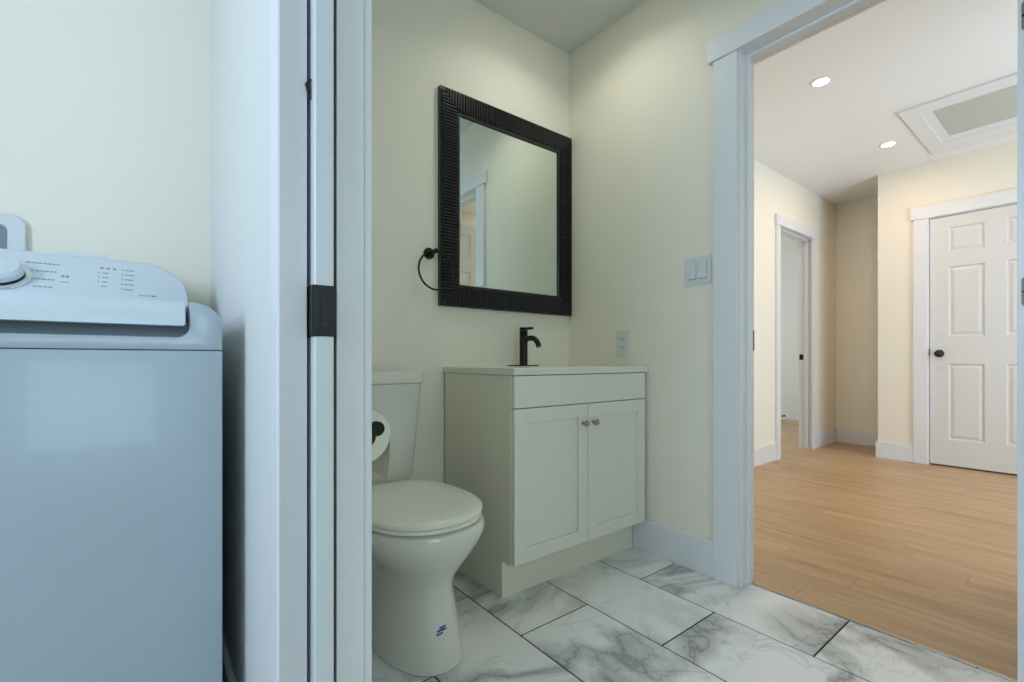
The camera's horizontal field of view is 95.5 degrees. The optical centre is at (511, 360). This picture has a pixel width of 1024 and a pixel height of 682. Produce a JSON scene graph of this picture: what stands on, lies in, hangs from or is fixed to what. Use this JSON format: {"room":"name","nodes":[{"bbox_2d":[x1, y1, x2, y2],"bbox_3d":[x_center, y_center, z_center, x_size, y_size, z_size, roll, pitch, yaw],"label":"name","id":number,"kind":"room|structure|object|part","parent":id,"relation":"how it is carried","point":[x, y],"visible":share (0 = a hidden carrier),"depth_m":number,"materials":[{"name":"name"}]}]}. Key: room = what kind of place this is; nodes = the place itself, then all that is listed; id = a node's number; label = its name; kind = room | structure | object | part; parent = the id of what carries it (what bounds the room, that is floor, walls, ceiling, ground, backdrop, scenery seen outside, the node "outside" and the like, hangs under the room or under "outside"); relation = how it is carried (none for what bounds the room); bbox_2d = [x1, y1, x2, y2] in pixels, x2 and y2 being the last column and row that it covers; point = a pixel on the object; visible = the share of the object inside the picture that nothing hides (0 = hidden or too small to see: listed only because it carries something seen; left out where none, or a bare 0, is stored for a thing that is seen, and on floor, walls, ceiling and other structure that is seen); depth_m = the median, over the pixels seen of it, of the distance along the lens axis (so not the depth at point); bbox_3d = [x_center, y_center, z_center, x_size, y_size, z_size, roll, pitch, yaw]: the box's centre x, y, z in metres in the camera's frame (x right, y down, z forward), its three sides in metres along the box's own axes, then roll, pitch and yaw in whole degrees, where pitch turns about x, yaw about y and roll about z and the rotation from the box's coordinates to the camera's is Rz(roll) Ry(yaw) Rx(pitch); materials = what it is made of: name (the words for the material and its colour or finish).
{"room":"bathroom","nodes":[
{"label":"bathroom","id":0,"kind":"room"},
{"bbox_2d":[210,0,335,681],"bbox_3d":[0.233,-0.364,0.045,0.113,2.563,3.785,0,0,-38],"label":"wall partition","id":1,"kind":"structure","parent":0,"point":[240,30],"depth_m":0.94,"materials":[{"name":"grey paint"}]},
{"bbox_2d":[305,0,336,681],"bbox_3d":[-0.498,-0.156,0.960,0.040,2.032,0.734,0,0,-38],"label":"door","id":2,"kind":"structure","parent":1,"relation":"in","point":[321,290],"depth_m":0.68,"materials":[{"name":"white paint"}]},
{"bbox_2d":[271,0,371,681],"bbox_3d":[-0.046,-0.207,0.402,0.150,2.150,0.970,0,0,-38],"label":"door frame","id":3,"kind":"structure","parent":1,"relation":"attached to","point":[288,17],"depth_m":0.70,"materials":[{"name":"paint"}]},
{"bbox_3d":[-0.339,-0.167,0.676,0.014,2.070,0.044,0,0,-38],"label":"casing","id":4,"kind":"part","parent":3,"relation":"part of","materials":[{"name":"white paint"}]},
{"bbox_3d":[-0.255,-0.167,0.773,0.013,2.070,0.086,0,0,-38],"label":"casing","id":5,"kind":"part","parent":3,"relation":"part of","materials":[{"name":"white paint"}]},
{"bbox_2d":[372,421,384,435],"bbox_3d":[-0.313,0.127,0.901,0.077,0.048,0.164,0,0,-38],"label":"toilet paper holder","id":6,"kind":"object","parent":1,"relation":"attached to","point":[378,428],"visible":0.35,"depth_m":0.86,"materials":[{"name":"black metal"}]},
{"bbox_2d":[372,409,389,479],"bbox_3d":[-0.310,0.163,0.919,0.106,0.142,0.100,0,0,-38],"label":"toilet roll","id":7,"kind":"object","parent":6,"relation":"hanging from","point":[380,444],"visible":0.11,"depth_m":0.91,"materials":[{"name":"paper"}]},
{"bbox_2d":[0,0,835,482],"bbox_3d":[0.508,-0.364,2.736,7.607,2.563,0.120,0,0,-38],"label":"wall","id":8,"kind":"structure","parent":0,"point":[105,104],"depth_m":1.85,"materials":[{"name":"beige paint"}]},
{"bbox_2d":[0,213,26,250],"bbox_3d":[-1.392,-0.278,1.153,0.262,0.212,0.038,0,0,-38],"label":"outlet box","id":9,"kind":"object","parent":8,"relation":"attached to","point":[13,229],"visible":0.51,"depth_m":1.22,"materials":[{"name":"white plastic"}]},
{"bbox_2d":[222,630,235,681],"bbox_3d":[-1.353,0.795,0.560,1.755,0.145,1.023,0,0,-38],"label":"baseboard","id":10,"kind":"structure","parent":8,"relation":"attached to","point":[228,675],"depth_m":1.11,"materials":[{"name":"white paint"}]},
{"bbox_2d":[418,248,453,290],"bbox_3d":[-0.333,-0.384,1.962,0.170,0.189,0.066,0,0,-38],"label":"towel ring","id":11,"kind":"object","parent":8,"relation":"attached to","point":[429,253],"visible":1,"depth_m":1.95,"materials":[{"name":"black metal"}]},
{"bbox_3d":[-0.333,-0.454,1.956,0.021,0.021,0.056,0,0,-38],"label":"post","id":12,"kind":"part","parent":11,"relation":"part of","materials":[{"name":"black metal"}]},
{"bbox_2d":[438,85,571,315],"bbox_3d":[0.001,-0.709,2.246,0.795,0.947,0.027,0,0,-38],"label":"framed mirror","id":13,"kind":"object","parent":8,"relation":"attached to","point":[505,178],"visible":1,"depth_m":2.20,"materials":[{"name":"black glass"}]},
{"bbox_2d":[460,116,557,295],"bbox_3d":[0.001,-0.709,2.247,0.605,0.757,0.006,0,0,-38],"label":"mirror glass","id":14,"kind":"object","parent":13,"relation":"attached to","point":[509,177],"depth_m":2.22,"materials":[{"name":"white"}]},
{"bbox_2d":[774,213,815,459],"bbox_3d":[2.592,-0.201,4.346,0.871,2.138,0.144,0,0,-38],"label":"door frame","id":15,"kind":"structure","parent":8,"relation":"attached to","point":[784,226],"depth_m":4.54,"materials":[{"name":"white paint"}]},
{"bbox_3d":[2.322,-0.157,4.063,0.077,2.050,0.018,0,0,-38],"label":"casing","id":16,"kind":"part","parent":15,"relation":"part of","materials":[{"name":"white paint"}]},
{"bbox_3d":[2.629,-1.226,4.298,0.871,0.088,0.024,0,0,-38],"label":"head casing","id":17,"kind":"part","parent":15,"relation":"part of","materials":[{"name":"white paint"}]},
{"bbox_3d":[2.947,-0.157,4.550,0.056,2.050,0.018,0,0,-38],"label":"casing","id":18,"kind":"part","parent":15,"relation":"part of","materials":[{"name":"white paint"}]},
{"bbox_2d":[754,428,877,466],"bbox_3d":[2.080,0.795,3.556,3.880,0.145,0.520,0,0,-38],"label":"baseboard","id":19,"kind":"structure","parent":8,"relation":"attached to","point":[764,454],"depth_m":4.71,"materials":[{"name":"white paint"}]},
{"bbox_2d":[569,0,779,540],"bbox_3d":[1.635,-0.364,0.885,0.106,2.563,4.185,0,0,-38],"label":"wall","id":20,"kind":"structure","parent":0,"point":[641,87],"depth_m":2.08,"materials":[{"name":"beige paint"}]},
{"bbox_2d":[617,330,628,355],"bbox_3d":[0.526,-0.081,2.214,0.009,0.118,0.072,0,0,-38],"label":"wall outlet","id":21,"kind":"object","parent":20,"relation":"attached to","point":[622,336],"visible":1,"depth_m":2.21,"materials":[{"name":"white plastic"}]},
{"bbox_2d":[619,336,624,349],"bbox_3d":[0.524,-0.081,2.212,0.003,0.066,0.033,0,0,-38],"label":"receptacle","id":22,"kind":"object","parent":21,"relation":"attached to","point":[621,338],"depth_m":2.21,"materials":[{"name":"white plastic"}]},
{"bbox_2d":[632,519,712,577],"bbox_3d":[0.554,0.795,2.175,0.014,0.145,0.821,0,0,-38],"label":"baseboard","id":23,"kind":"structure","parent":20,"relation":"attached to","point":[687,550],"depth_m":1.98,"materials":[{"name":"white paint"}]},
{"bbox_2d":[684,254,711,285],"bbox_3d":[0.762,-0.368,1.911,0.010,0.114,0.119,0,0,-38],"label":"light switch","id":24,"kind":"object","parent":20,"relation":"attached to","point":[697,270],"visible":1,"depth_m":1.91,"materials":[{"name":"white plastic"}]},
{"bbox_2d":[707,0,1023,681],"bbox_3d":[1.141,-0.201,1.520,0.154,2.138,0.978,0,0,-38],"label":"door frame","id":25,"kind":"structure","parent":20,"relation":"attached to","point":[733,54],"depth_m":1.79,"materials":[{"name":"white paint"}]},
{"bbox_3d":[0.834,-0.157,1.813,0.018,2.050,0.094,0,0,-38],"label":"casing","id":26,"kind":"part","parent":25,"relation":"part of","materials":[{"name":"white paint"}]},
{"bbox_3d":[1.085,-1.226,1.486,0.024,0.088,0.962,0,0,-38],"label":"head casing","id":27,"kind":"part","parent":25,"relation":"part of","materials":[{"name":"white paint"}]},
{"bbox_3d":[1.187,-0.201,1.566,0.024,2.138,0.958,0,0,-38],"label":"hall casing","id":28,"kind":"part","parent":25,"relation":"part of","materials":[{"name":"white paint"}]},
{"bbox_2d":[372,420,1016,681],"bbox_3d":[1.571,0.893,2.620,8.900,0.050,7.000,0,0,-38],"label":"floor","id":29,"kind":"structure","parent":0,"point":[923,554],"depth_m":1.68,"materials":[{"name":"white tile"}]},
{"bbox_2d":[0,248,221,681],"bbox_3d":[-1.045,0.297,0.965,0.688,1.142,0.682,0,0,-38],"label":"washing machine","id":30,"kind":"object","parent":29,"relation":"on","point":[111,381],"visible":1,"depth_m":0.82,"materials":[{"name":"metal"}]},
{"bbox_2d":[26,261,58,264],"bbox_3d":[-1.120,-0.231,1.110,0.057,0.003,0.003,0,0,-38],"label":"print","id":31,"kind":"object","parent":30,"relation":"attached to","point":[27,262],"depth_m":1.11},
{"bbox_3d":[-0.968,-0.090,0.870,0.564,0.053,0.437,0,0,-38],"label":"lid","id":32,"kind":"part","parent":30,"relation":"part of","materials":[{"name":"plastic"}]},
{"bbox_2d":[97,267,115,286],"bbox_3d":[-1.012,-0.207,1.161,0.033,0.056,0.061,0,0,-38],"label":"print","id":33,"kind":"object","parent":30,"relation":"attached to","point":[106,276],"depth_m":1.16},
{"bbox_2d":[121,270,134,290],"bbox_3d":[-0.977,-0.204,1.184,0.025,0.060,0.066,0,0,-38],"label":"print","id":34,"kind":"object","parent":30,"relation":"attached to","point":[127,276],"depth_m":1.18},
{"bbox_2d":[372,370,484,676],"bbox_3d":[-0.371,0.453,1.516,0.403,0.829,0.683,0,0,-38],"label":"toilet","id":35,"kind":"object","parent":29,"relation":"on","point":[423,531],"visible":0.68,"depth_m":1.31,"materials":[{"name":"ceramic"}]},
{"bbox_3d":[-0.531,0.277,1.709,0.374,0.380,0.176,0,0,-38],"label":"tank","id":36,"kind":"part","parent":35,"relation":"part of","materials":[{"name":"ceramic"}]},
{"bbox_3d":[-0.529,0.063,1.706,0.388,0.048,0.188,0,0,-38],"label":"tank lid","id":37,"kind":"part","parent":35,"relation":"part of","materials":[{"name":"ceramic"}]},
{"bbox_3d":[-0.306,0.460,1.450,0.368,0.014,0.476,0,0,-38],"label":"seat","id":38,"kind":"part","parent":35,"relation":"part of","materials":[{"name":"plastic"}]},
{"bbox_3d":[-0.307,0.439,1.451,0.374,0.026,0.484,0,0,-38],"label":"seat lid","id":39,"kind":"part","parent":35,"relation":"part of","materials":[{"name":"plastic"}]},
{"bbox_3d":[-0.337,0.668,1.489,0.382,0.400,0.598,0,0,-38],"label":"bowl","id":40,"kind":"part","parent":35,"relation":"part of","materials":[{"name":"ceramic"}]},
{"bbox_2d":[445,372,644,597],"bbox_3d":[0.165,0.461,2.047,0.753,0.813,0.512,0,0,-38],"label":"vanity cabinet","id":41,"kind":"object","parent":29,"relation":"on","point":[555,463],"visible":0.98,"depth_m":1.82,"materials":[{"name":"paint"}]},
{"bbox_2d":[443,365,647,374],"bbox_3d":[0.156,0.090,2.065,0.769,0.125,0.503,0,0,-38],"label":"countertop","id":42,"kind":"structure","parent":41,"relation":"on","point":[550,369],"depth_m":1.83,"materials":[{"name":"stone"}]},
{"bbox_2d":[508,327,541,365],"bbox_3d":[0.084,-0.063,2.161,0.178,0.182,0.146,0,0,-38],"label":"faucet","id":43,"kind":"object","parent":42,"relation":"on","point":[524,338],"visible":0.97,"depth_m":2.18,"materials":[{"name":"black metal"}]},
{"bbox_3d":[0.055,0.025,2.198,0.178,0.005,0.050,0,0,-38],"label":"plate","id":44,"kind":"part","parent":43,"relation":"part of","materials":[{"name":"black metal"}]},
{"bbox_3d":[0.069,-0.146,2.180,0.039,0.016,0.086,0,0,-38],"label":"handle","id":45,"kind":"part","parent":43,"relation":"part of","materials":[{"name":"black metal"}]},
{"bbox_3d":[0.094,-0.086,2.148,0.025,0.058,0.114,0,0,-38],"label":"spout","id":46,"kind":"part","parent":43,"relation":"part of","materials":[{"name":"black metal"}]},
{"bbox_2d":[530,366,588,366],"bbox_3d":[0.176,0.091,2.039,0.415,0.124,0.267,0,0,-38],"label":"basin","id":47,"kind":"object","parent":42,"relation":"in","point":[530,366],"depth_m":2.14,"materials":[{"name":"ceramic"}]},
{"bbox_3d":[0.151,0.451,1.760,0.374,0.552,0.018,0,0,-38],"label":"door","id":48,"kind":"part","parent":41,"relation":"part of","materials":[{"name":"paint"}]},
{"bbox_3d":[0.299,0.114,1.875,0.750,0.114,0.018,0,0,-38],"label":"drawer","id":49,"kind":"part","parent":41,"relation":"part of","materials":[{"name":"paint"}]},
{"bbox_3d":[0.290,0.250,1.838,0.026,0.026,0.029,0,0,-38],"label":"knob","id":50,"kind":"part","parent":41,"relation":"part of","materials":[{"name":"brown metal"}]},
{"bbox_3d":[0.337,0.250,1.875,0.026,0.026,0.029,0,0,-38],"label":"knob","id":51,"kind":"part","parent":41,"relation":"part of","materials":[{"name":"brown metal"}]},
{"bbox_3d":[0.447,0.451,1.991,0.374,0.552,0.018,0,0,-38],"label":"door","id":52,"kind":"part","parent":41,"relation":"part of","materials":[{"name":"paint"}]},
{"bbox_2d":[751,582,1016,681],"bbox_3d":[1.148,0.869,1.536,0.008,0.006,0.718,0,0,-38],"label":"threshold","id":53,"kind":"object","parent":29,"relation":"on","point":[977,666],"visible":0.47,"depth_m":1.46,"materials":[{"name":"silver metal"}]},
{"bbox_2d":[474,0,1016,247],"bbox_3d":[1.571,-1.695,2.620,9.140,0.100,7.240,0,0,-38],"label":"ceiling","id":54,"kind":"structure","parent":0,"point":[890,57],"depth_m":2.68,"materials":[{"name":"paint"}]},
{"bbox_2d":[810,76,832,86],"bbox_3d":[1.825,-1.642,2.747,0.112,0.006,0.112,0,0,-38],"label":"recessed light","id":55,"kind":"object","parent":54,"relation":"in","point":[824,80],"visible":1,"depth_m":2.74,"materials":[{"name":"white paint"}]},
{"bbox_2d":[879,141,896,147],"bbox_3d":[2.862,-1.642,3.542,0.112,0.006,0.112,0,0,-38],"label":"recessed light","id":56,"kind":"object","parent":54,"relation":"in","point":[888,143],"visible":1,"depth_m":3.54,"materials":[{"name":"white paint"}]},
{"bbox_2d":[898,72,1016,154],"bbox_3d":[3.410,-1.638,2.810,1.025,0.014,1.478,0,0,-38],"label":"attic hatch","id":57,"kind":"object","parent":54,"relation":"attached to","point":[987,111],"visible":1,"depth_m":3.13,"materials":[{"name":"white paint"}]},
{"bbox_3d":[3.359,-1.640,2.770,0.715,0.010,1.298,0,0,-38],"label":"frame","id":58,"kind":"part","parent":57,"relation":"part of","materials":[{"name":"white paint"}]},
{"bbox_3d":[3.339,-1.642,2.755,0.545,0.004,1.198,0,0,-38],"label":"panel","id":59,"kind":"part","parent":57,"relation":"part of","materials":[{"name":"grey"}]},
{"bbox_2d":[781,245,798,410],"bbox_3d":[3.247,-0.364,6.656,1.533,2.563,2.935,0,0,-38],"label":"wall","id":60,"kind":"structure","parent":0,"point":[789,255],"depth_m":6.72,"materials":[{"name":"grey paint"}]},
{"bbox_2d":[781,409,798,420],"bbox_3d":[2.219,0.793,5.855,3.900,0.150,2.695,0,0,-38],"label":"baseboard","id":61,"kind":"structure","parent":60,"relation":"attached to","point":[793,415],"depth_m":6.70,"materials":[{"name":"white paint"}]},
{"bbox_2d":[836,196,877,431],"bbox_3d":[3.487,-0.364,4.577,0.644,2.563,0.640,0,0,-38],"label":"wall","id":62,"kind":"structure","parent":0,"point":[856,221],"depth_m":4.81,"materials":[{"name":"beige paint"}]},
{"bbox_2d":[878,140,1016,444],"bbox_3d":[4.436,-0.364,2.739,0.120,2.563,3.665,0,0,-38],"label":"wall","id":63,"kind":"structure","parent":0,"point":[993,169],"depth_m":4.00,"materials":[{"name":"beige paint"}]},
{"bbox_2d":[876,441,912,461],"bbox_3d":[4.426,0.795,2.741,0.134,0.145,3.679,0,0,-38],"label":"baseboard","id":64,"kind":"structure","parent":63,"relation":"attached to","point":[886,450],"depth_m":4.04,"materials":[{"name":"white paint"}]},
{"bbox_2d":[911,188,1016,474],"bbox_3d":[3.749,-0.205,3.601,0.144,2.154,0.998,0,0,-38],"label":"door frame","id":65,"kind":"structure","parent":63,"relation":"attached to","point":[921,216],"depth_m":3.89,"materials":[{"name":"white paint"}]},
{"bbox_3d":[3.435,-0.157,3.911,0.018,2.050,0.092,0,0,-38],"label":"casing","id":66,"kind":"part","parent":65,"relation":"part of","materials":[{"name":"white paint"}]},
{"bbox_3d":[3.702,-1.232,3.564,0.024,0.100,0.998,0,0,-38],"label":"head casing","id":67,"kind":"part","parent":65,"relation":"part of","materials":[{"name":"white paint"}]},
{"bbox_2d":[929,204,1016,473],"bbox_3d":[3.700,-0.158,3.566,0.102,2.028,0.767,0,0,-38],"label":"door","id":68,"kind":"structure","parent":63,"relation":"in","point":[973,348],"depth_m":3.67,"materials":[{"name":"white paint"}]},
{"bbox_3d":[3.490,-0.054,3.809,0.070,0.064,0.064,0,0,-38],"label":"knob","id":69,"kind":"part","parent":68,"relation":"part of","materials":[{"name":"brown metal"}]}
]}

